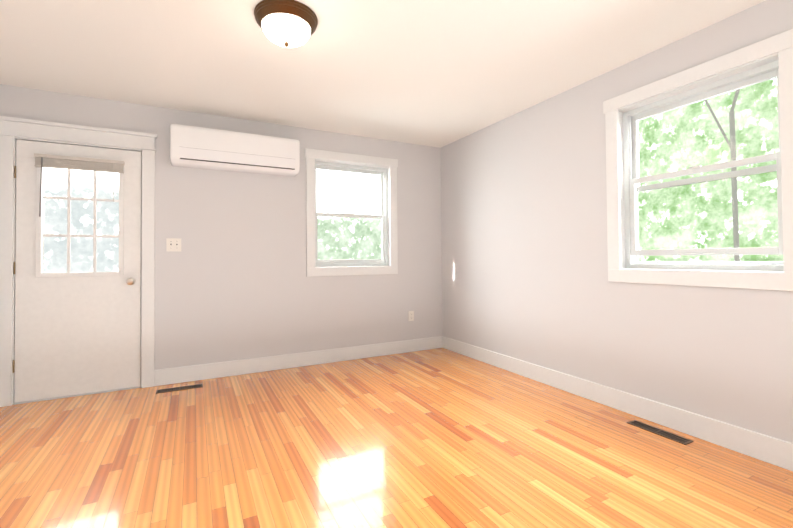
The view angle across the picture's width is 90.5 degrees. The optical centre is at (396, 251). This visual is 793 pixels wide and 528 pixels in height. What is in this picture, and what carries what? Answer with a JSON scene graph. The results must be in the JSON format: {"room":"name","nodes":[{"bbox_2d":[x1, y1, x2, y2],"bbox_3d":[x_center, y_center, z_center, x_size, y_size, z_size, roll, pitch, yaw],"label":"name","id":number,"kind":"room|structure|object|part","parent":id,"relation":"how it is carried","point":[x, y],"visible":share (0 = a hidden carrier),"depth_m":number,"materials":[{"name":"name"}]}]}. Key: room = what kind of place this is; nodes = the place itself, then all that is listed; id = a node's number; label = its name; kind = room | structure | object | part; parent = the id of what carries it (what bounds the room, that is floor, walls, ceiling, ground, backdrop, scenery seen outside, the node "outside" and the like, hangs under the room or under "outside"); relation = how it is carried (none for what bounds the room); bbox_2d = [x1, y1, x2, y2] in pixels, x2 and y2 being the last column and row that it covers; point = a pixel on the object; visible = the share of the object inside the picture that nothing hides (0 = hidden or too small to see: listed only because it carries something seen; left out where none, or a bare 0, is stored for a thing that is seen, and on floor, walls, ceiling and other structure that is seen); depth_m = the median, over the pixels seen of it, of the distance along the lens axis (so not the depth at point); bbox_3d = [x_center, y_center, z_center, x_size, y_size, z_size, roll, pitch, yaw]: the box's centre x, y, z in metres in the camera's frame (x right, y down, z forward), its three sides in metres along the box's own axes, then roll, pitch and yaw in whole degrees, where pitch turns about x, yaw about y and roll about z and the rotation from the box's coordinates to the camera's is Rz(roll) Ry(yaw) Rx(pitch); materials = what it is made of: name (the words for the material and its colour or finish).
{"room":"empty living room","nodes":[
{"label":"empty living room","id":0,"kind":"room"},
{"bbox_2d":[0,84,442,369],"bbox_3d":[-1.349,-0.050,3.927,4.520,2.447,0.160,0,-1,-27],"label":"wall","id":1,"kind":"structure","parent":0,"point":[233,281],"depth_m":3.83,"materials":[{"name":"paint"}]},
{"bbox_2d":[13,140,141,402],"bbox_3d":[-2.568,0.148,3.200,0.820,2.026,0.126,0,-1,-27],"label":"door","id":2,"kind":"structure","parent":1,"relation":"in","point":[77,333],"depth_m":3.18,"materials":[{"name":"paint"}]},
{"bbox_3d":[-2.935,0.134,3.027,0.010,1.585,0.040,0,-1,-27],"label":"door hinges","id":3,"kind":"part","parent":2,"relation":"part of","materials":[{"name":"silver metal"}]},
{"bbox_2d":[34,153,124,216],"bbox_3d":[-2.558,-0.515,3.188,0.580,0.492,0.038,0,-1,-27],"label":"door blind","id":4,"kind":"object","parent":2,"relation":"attached to","point":[73,163],"visible":0.96,"depth_m":3.17,"materials":[{"name":"white fabric"}]},
{"bbox_3d":[-2.252,0.256,3.330,0.066,0.066,0.072,0,-1,-27],"label":"knob","id":5,"kind":"part","parent":2,"relation":"part of","materials":[{"name":"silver metal"}]},
{"bbox_2d":[0,116,157,406],"bbox_3d":[-2.595,0.077,3.259,1.058,2.192,0.202,0,-1,-27],"label":"door frame","id":6,"kind":"structure","parent":1,"relation":"attached to","point":[12,130],"depth_m":3.13,"materials":[{"name":"white wood"}]},
{"bbox_2d":[166,238,180,250],"bbox_3d":[-1.982,-0.056,3.502,0.116,0.116,0.016,0,-1,-27],"label":"switch plate","id":7,"kind":"object","parent":1,"relation":"attached to","point":[173,244],"visible":1,"depth_m":3.50,"materials":[{"name":"white plastic"}]},
{"bbox_2d":[170,124,299,176],"bbox_3d":[-1.474,-0.928,3.674,1.105,0.335,0.208,0,-1,-27],"label":"air conditioner","id":8,"kind":"object","parent":1,"relation":"attached to","point":[207,148],"visible":1,"depth_m":3.57,"materials":[{"name":"plastic"}]},
{"bbox_2d":[154,336,441,385],"bbox_3d":[-0.780,1.102,4.095,2.974,0.140,0.020,0,-1,-27],"label":"baseboard","id":9,"kind":"structure","parent":1,"relation":"attached to","point":[166,376],"depth_m":3.92,"materials":[{"name":"white wood"}]},
{"bbox_2d":[305,148,397,276],"bbox_3d":[-0.496,-0.399,4.359,1.075,1.321,0.180,0,-1,-27],"label":"window","id":10,"kind":"structure","parent":1,"relation":"in","point":[385,169],"depth_m":4.36,"materials":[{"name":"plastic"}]},
{"bbox_2d":[408,311,413,320],"bbox_3d":[0.172,0.757,4.600,0.070,0.114,0.009,0,-1,-27],"label":"electrical outlet plate","id":11,"kind":"object","parent":1,"relation":"attached to","point":[410,315],"visible":1,"depth_m":4.59,"materials":[{"name":"white plastic"}]},
{"bbox_2d":[0,0,765,147],"bbox_3d":[-0.040,-1.378,1.390,4.520,0.100,5.920,0,-1,-27],"label":"ceiling","id":12,"kind":"structure","parent":0,"point":[437,73],"depth_m":2.61,"materials":[{"name":"paint"}]},
{"bbox_2d":[254,0,317,47],"bbox_3d":[-0.616,-1.226,2.203,0.344,0.166,0.344,0,-1,-27],"label":"ceiling light fixture","id":13,"kind":"object","parent":12,"relation":"attached to","point":[289,23],"visible":1,"depth_m":2.11,"materials":[{"name":"white glass"}]},
{"bbox_2d":[0,348,792,527],"bbox_3d":[-0.018,1.169,1.347,4.520,0.100,5.920,0,-1,-27],"label":"floor","id":14,"kind":"structure","parent":0,"point":[439,438],"depth_m":2.13,"materials":[{"name":"brown wood"}]},
{"bbox_2d":[156,384,201,393],"bbox_3d":[-1.840,1.165,3.339,0.344,0.005,0.086,0,-1,-27],"label":"floor vent","id":15,"kind":"object","parent":14,"relation":"on","point":[178,388],"depth_m":3.33,"materials":[{"name":"brown metal"}]},
{"bbox_2d":[627,420,692,444],"bbox_3d":[1.628,1.121,2.445,0.086,0.005,0.344,0,-1,-27],"label":"floor vent","id":16,"kind":"object","parent":14,"relation":"in","point":[666,434],"visible":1,"depth_m":2.43,"materials":[{"name":"brown metal"}]},
{"bbox_2d":[441,0,792,442],"bbox_3d":[1.945,-0.105,2.297,0.160,2.447,5.760,0,-1,-27],"label":"wall","id":17,"kind":"structure","parent":0,"point":[524,235],"depth_m":3.03,"materials":[{"name":"paint"}]},
{"bbox_2d":[442,336,792,470],"bbox_3d":[1.838,1.049,2.307,0.020,0.140,5.600,0,-1,-27],"label":"baseboard","id":18,"kind":"structure","parent":17,"relation":"attached to","point":[768,449],"depth_m":2.59,"materials":[{"name":"white wood"}]},
{"bbox_2d":[603,29,792,290],"bbox_3d":[1.851,-0.451,2.448,0.180,1.321,1.075,0,-1,-27],"label":"window","id":19,"kind":"structure","parent":17,"relation":"in","point":[770,58],"depth_m":2.40,"materials":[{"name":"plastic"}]},
{"label":"outside","id":20,"kind":"structure","parent":0,"visible":0},
{"bbox_2d":[44,168,381,272],"bbox_3d":[-3.839,-2.748,7.337,14.500,10.000,0.001,0,-1,-27],"label":"window glass","id":21,"kind":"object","parent":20,"point":[81,225],"depth_m":6.75,"materials":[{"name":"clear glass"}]},
{"bbox_2d":[638,78,783,260],"bbox_3d":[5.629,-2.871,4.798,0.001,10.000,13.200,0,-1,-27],"label":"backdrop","id":22,"kind":"structure","parent":20,"point":[693,234],"depth_m":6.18,"materials":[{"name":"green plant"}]},
{"bbox_2d":[704,89,739,260],"bbox_3d":[4.896,-0.950,5.782,0.061,5.806,1.136,0,-1,-27],"label":"trunk","id":23,"kind":"object","parent":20,"point":[732,142],"depth_m":5.72,"materials":[{"name":"white plant"}]}
]}

